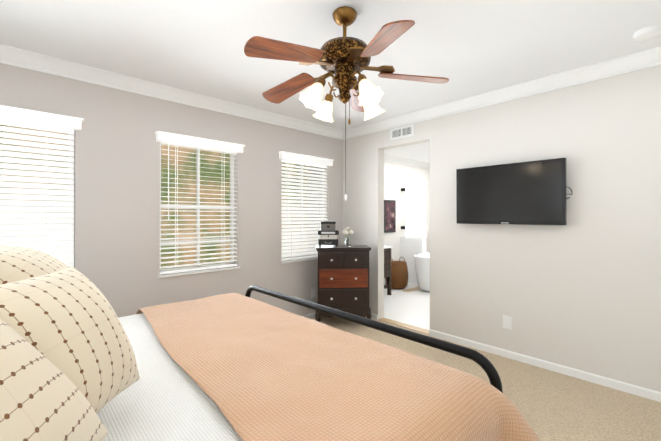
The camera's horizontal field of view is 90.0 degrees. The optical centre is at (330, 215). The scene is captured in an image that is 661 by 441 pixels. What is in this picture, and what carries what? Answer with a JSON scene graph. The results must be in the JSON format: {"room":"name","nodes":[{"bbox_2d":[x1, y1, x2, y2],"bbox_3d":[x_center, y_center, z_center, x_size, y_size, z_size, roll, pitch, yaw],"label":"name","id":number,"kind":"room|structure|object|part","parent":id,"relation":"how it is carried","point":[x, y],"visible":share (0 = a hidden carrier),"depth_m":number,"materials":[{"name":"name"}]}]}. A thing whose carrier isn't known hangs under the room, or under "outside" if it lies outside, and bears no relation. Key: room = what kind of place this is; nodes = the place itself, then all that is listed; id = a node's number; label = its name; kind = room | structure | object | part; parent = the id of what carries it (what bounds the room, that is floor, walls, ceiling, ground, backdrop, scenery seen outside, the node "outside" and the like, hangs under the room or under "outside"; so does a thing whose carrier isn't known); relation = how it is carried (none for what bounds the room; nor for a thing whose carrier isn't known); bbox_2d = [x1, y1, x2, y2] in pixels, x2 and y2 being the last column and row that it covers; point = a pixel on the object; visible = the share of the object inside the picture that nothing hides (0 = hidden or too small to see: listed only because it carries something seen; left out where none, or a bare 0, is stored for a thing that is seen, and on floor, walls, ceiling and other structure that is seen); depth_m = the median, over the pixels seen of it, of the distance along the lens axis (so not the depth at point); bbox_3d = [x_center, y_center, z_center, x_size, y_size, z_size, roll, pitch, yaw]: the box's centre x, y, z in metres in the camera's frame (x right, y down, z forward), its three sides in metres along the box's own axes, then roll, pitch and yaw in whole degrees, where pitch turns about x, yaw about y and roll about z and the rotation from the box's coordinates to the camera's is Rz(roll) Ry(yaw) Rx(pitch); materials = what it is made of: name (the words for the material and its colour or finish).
{"room":"bedroom","nodes":[
{"label":"bedroom","id":0,"kind":"room"},
{"bbox_2d":[0,63,342,317],"bbox_3d":[-1.387,0.077,3.194,4.370,2.440,0.150,0,0,-43],"label":"wall","id":1,"kind":"structure","parent":0,"point":[116,204],"depth_m":2.90,"materials":[{"name":"white paint"}]},
{"bbox_2d":[1,126,73,229],"bbox_3d":[-2.373,-0.076,2.236,1.044,1.262,0.143,0,0,-43],"label":"window","id":2,"kind":"structure","parent":1,"relation":"in","point":[51,166],"depth_m":2.54,"materials":[{"name":"white glass"}]},
{"bbox_2d":[0,105,83,266],"bbox_3d":[-2.336,-0.107,2.197,1.104,1.272,0.123,0,0,-43],"label":"window blinds","id":3,"kind":"object","parent":2,"relation":"attached to","point":[25,222],"visible":0.9,"depth_m":2.42,"materials":[{"name":"white plastic"}]},
{"bbox_2d":[0,44,343,139],"bbox_3d":[-1.295,-1.094,3.122,4.100,0.100,0.085,0,0,-43],"label":"crown molding","id":4,"kind":"structure","parent":1,"relation":"attached to","point":[34,61],"depth_m":2.83,"materials":[{"name":"white"}]},
{"bbox_2d":[158,143,239,277],"bbox_3d":[-1.287,-0.072,3.259,0.789,1.262,0.143,0,0,-43],"label":"window","id":5,"kind":"structure","parent":1,"relation":"in","point":[197,168],"depth_m":3.29,"materials":[{"name":"white"}]},
{"bbox_2d":[155,131,244,274],"bbox_3d":[-1.250,-0.103,3.220,0.849,1.272,0.123,0,0,-43],"label":"window blinds","id":6,"kind":"object","parent":5,"relation":"attached to","point":[178,140],"visible":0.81,"depth_m":3.17,"materials":[{"name":"white plastic"}]},
{"bbox_2d":[281,163,323,263],"bbox_3d":[-0.335,-0.069,4.156,0.774,1.262,0.143,0,0,-43],"label":"window","id":7,"kind":"structure","parent":1,"relation":"in","point":[304,259],"depth_m":4.18,"materials":[{"name":"white"}]},
{"bbox_2d":[279,151,333,260],"bbox_3d":[-0.298,-0.100,4.117,0.834,1.272,0.123,0,0,-43],"label":"window blinds","id":8,"kind":"object","parent":7,"relation":"attached to","point":[298,159],"visible":0.79,"depth_m":4.10,"materials":[{"name":"white plastic"}]},
{"bbox_2d":[303,312,315,318],"bbox_3d":[-1.321,1.265,3.141,4.100,0.064,0.013,0,0,-43],"label":"baseboard","id":9,"kind":"structure","parent":1,"relation":"attached to","point":[312,315],"depth_m":4.14,"materials":[{"name":"white"}]},
{"bbox_2d":[311,288,315,297],"bbox_3d":[-0.215,0.985,4.185,0.075,0.115,0.009,0,0,-43],"label":"outlet","id":10,"kind":"object","parent":1,"relation":"attached to","point":[313,293],"visible":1,"depth_m":4.18,"materials":[{"name":"white plastic"}]},
{"bbox_2d":[307,166,318,251],"bbox_3d":[-0.104,0.083,4.931,0.120,2.440,0.620,0,0,-43],"label":"wall","id":11,"kind":"structure","parent":0,"point":[312,197],"depth_m":5.03,"materials":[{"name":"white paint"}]},
{"bbox_2d":[0,0,660,162],"bbox_3d":[1.174,-1.193,3.323,8.270,0.100,4.720,0,0,-43],"label":"ceiling","id":12,"kind":"structure","parent":0,"point":[468,48],"depth_m":2.17,"materials":[{"name":"white paint"}]},
{"bbox_2d":[244,6,448,199],"bbox_3d":[0.046,-0.616,1.859,1.125,1.064,1.153,0,0,-43],"label":"ceiling fan","id":13,"kind":"object","parent":12,"relation":"hanging from","point":[344,59],"visible":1,"depth_m":1.79,"materials":[{"name":"brown wood"}]},
{"bbox_2d":[632,25,660,40],"bbox_3d":[1.974,-1.128,2.058,0.140,0.038,0.140,0,0,-43],"label":"smoke detector","id":14,"kind":"object","parent":12,"relation":"attached to","point":[648,32],"visible":1,"depth_m":2.03,"materials":[{"name":"white plastic"}]},
{"bbox_2d":[384,161,429,280],"bbox_3d":[1.187,0.088,6.491,3.900,2.440,0.120,0,0,-43],"label":"wall","id":15,"kind":"structure","parent":0,"point":[396,175],"depth_m":6.59,"materials":[{"name":"white paint"}]},
{"bbox_2d":[384,200,395,232],"bbox_3d":[1.131,0.018,6.333,0.360,0.620,0.032,0,0,-43],"label":"picture frame","id":16,"kind":"object","parent":15,"relation":"attached to","point":[389,215],"visible":0.86,"depth_m":6.31,"materials":[{"name":"black"}]},
{"bbox_2d":[384,154,428,168],"bbox_3d":[1.214,-1.082,6.380,3.780,0.100,0.085,0,0,-43],"label":"crown molding","id":17,"kind":"structure","parent":15,"relation":"attached to","point":[394,159],"depth_m":6.57,"materials":[{"name":"white"}]},
{"bbox_2d":[406,179,427,237],"bbox_3d":[1.828,-0.130,6.979,0.780,1.220,0.049,0,0,-43],"label":"window blinds","id":18,"kind":"object","parent":15,"relation":"attached to","point":[420,192],"visible":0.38,"depth_m":6.96,"materials":[{"name":"white plastic"}]},
{"bbox_2d":[400,237,425,283],"bbox_3d":[1.600,0.868,6.444,0.120,0.880,0.510,0,0,-43],"label":"wall","id":19,"kind":"structure","parent":0,"point":[410,247],"depth_m":6.39,"materials":[{"name":"white paint"}]},
{"bbox_2d":[401,179,422,237],"bbox_3d":[1.594,-0.142,6.455,0.060,1.140,0.488,0,0,-43],"label":"glass panel","id":20,"kind":"object","parent":19,"relation":"on","point":[403,189],"visible":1,"depth_m":6.48,"materials":[{"name":"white glass"}]},
{"bbox_2d":[312,317,660,440],"bbox_3d":[-0.076,1.342,1.711,4.250,0.100,4.100,0,0,-43],"label":"floor carpet","id":21,"kind":"object","parent":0,"point":[550,405],"depth_m":2.32,"materials":[{"name":"beige carpet"}]},
{"bbox_2d":[0,245,539,440],"bbox_3d":[-0.787,0.636,1.297,2.325,1.308,2.360,0,0,-43],"label":"bed","id":22,"kind":"object","parent":21,"relation":"on","point":[80,360],"visible":1,"depth_m":1.08,"materials":[{"name":"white fabric"}]},
{"bbox_2d":[136,293,539,440],"bbox_3d":[-0.335,0.900,1.721,1.089,0.608,2.364,0,0,-43],"label":"quilt","id":23,"kind":"object","parent":22,"relation":"on","point":[236,366],"depth_m":1.21,"materials":[{"name":"orange fabric"}]},
{"bbox_3d":[-0.014,0.926,2.015,0.048,0.733,2.003,0,0,-43],"label":"footboard rail","id":24,"kind":"part","parent":22,"relation":"part of","materials":[{"name":"black metal"}]},
{"bbox_2d":[315,221,371,321],"bbox_3d":[0.145,0.690,3.975,0.653,1.233,0.390,0,0,-2],"label":"dresser","id":25,"kind":"object","parent":21,"relation":"on","point":[343,277],"visible":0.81,"depth_m":3.81,"materials":[{"name":"brown wood"}]},
{"bbox_2d":[342,227,353,246],"bbox_3d":[0.206,0.256,3.960,0.139,0.234,0.126,0,0,-2],"label":"flower vase","id":26,"kind":"object","parent":25,"relation":"on","point":[347,230],"depth_m":3.93,"materials":[{"name":"clear glass"}]},
{"bbox_2d":[429,329,660,401],"bbox_3d":[1.909,1.263,2.692,0.013,0.064,2.445,0,0,-43],"label":"baseboard","id":27,"kind":"structure","parent":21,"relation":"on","point":[616,384],"depth_m":2.72,"materials":[{"name":"white wood"}]},
{"bbox_2d":[343,65,660,391],"bbox_3d":[1.565,0.077,3.159,0.120,2.440,3.950,0,0,-43],"label":"wall","id":28,"kind":"structure","parent":0,"point":[581,290],"depth_m":2.74,"materials":[{"name":"white paint"}]},
{"bbox_2d":[371,313,377,319],"bbox_3d":[0.380,1.269,4.315,0.013,0.064,0.596,0,0,-43],"label":"baseboard","id":29,"kind":"structure","parent":28,"relation":"attached to","point":[374,316],"depth_m":4.13,"materials":[{"name":"white"}]},
{"bbox_2d":[390,124,413,139],"bbox_3d":[0.828,-0.966,3.849,0.012,0.130,0.330,0,0,-43],"label":"air vent grille","id":30,"kind":"object","parent":28,"relation":"attached to","point":[402,132],"visible":1,"depth_m":3.84,"materials":[{"name":"white plastic"}]},
{"bbox_2d":[344,46,660,139],"bbox_3d":[1.446,-1.093,3.139,0.085,0.100,3.600,0,0,-43],"label":"crown molding","id":31,"kind":"structure","parent":28,"relation":"attached to","point":[648,58],"depth_m":2.86,"materials":[{"name":"white wood"}]},
{"bbox_2d":[503,315,511,329],"bbox_3d":[1.611,0.976,3.013,0.009,0.115,0.075,0,0,-43],"label":"outlet","id":32,"kind":"object","parent":28,"relation":"attached to","point":[507,322],"visible":1,"depth_m":3.01,"materials":[{"name":"white plastic"}]},
{"bbox_2d":[456,158,571,224],"bbox_3d":[1.601,-0.189,2.968,0.088,0.540,0.938,0,0,-43],"label":"wall-mounted tv","id":33,"kind":"object","parent":28,"relation":"attached to","point":[528,193],"visible":0.96,"depth_m":2.90,"materials":[{"name":"black plastic"}]},
{"label":"outside","id":34,"kind":"structure","parent":0,"visible":0},
{"bbox_2d":[0,125,306,268],"bbox_3d":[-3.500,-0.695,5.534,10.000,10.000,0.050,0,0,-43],"label":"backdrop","id":35,"kind":"structure","parent":34,"point":[214,174],"depth_m":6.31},
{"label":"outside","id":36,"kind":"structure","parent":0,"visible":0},
{"bbox_2d":[383,282,429,334],"bbox_3d":[2.231,1.353,5.292,4.020,0.102,3.290,0,0,-43],"label":"floor","id":37,"kind":"structure","parent":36,"point":[409,308],"depth_m":4.71,"materials":[{"name":"white tile"}]},
{"bbox_2d":[384,245,392,294],"bbox_3d":[0.500,0.904,5.337,0.870,0.800,0.595,0,0,-43],"label":"bathroom vanity","id":38,"kind":"object","parent":37,"relation":"on","point":[387,261],"visible":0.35,"depth_m":5.36,"materials":[{"name":"brown wood"}]},
{"bbox_2d":[385,257,408,288],"bbox_3d":[1.193,1.031,5.971,0.432,0.544,0.432,0,0,-43],"label":"basket","id":39,"kind":"object","parent":37,"relation":"on","point":[399,274],"visible":0.71,"depth_m":5.80,"materials":[{"name":"wicker"}]},
{"bbox_2d":[378,318,428,333],"bbox_3d":[0.877,1.296,3.886,0.120,0.006,0.709,0,0,-43],"label":"threshold","id":40,"kind":"object","parent":37,"relation":"on","point":[412,327],"depth_m":3.88,"materials":[{"name":"beige wood"}]},
{"bbox_2d":[403,287,419,291],"bbox_3d":[2.124,1.305,6.449,2.350,0.006,0.120,0,0,-43],"label":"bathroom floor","id":41,"kind":"structure","parent":37,"relation":"on","point":[412,289],"depth_m":5.79,"materials":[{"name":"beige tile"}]},
{"bbox_2d":[414,252,429,291],"bbox_3d":[2.159,1.005,6.084,1.700,0.597,0.780,0,0,-43],"label":"bathtub","id":42,"kind":"object","parent":37,"relation":"on","point":[422,264],"visible":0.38,"depth_m":5.57,"materials":[{"name":"white ceramic"}]}
]}

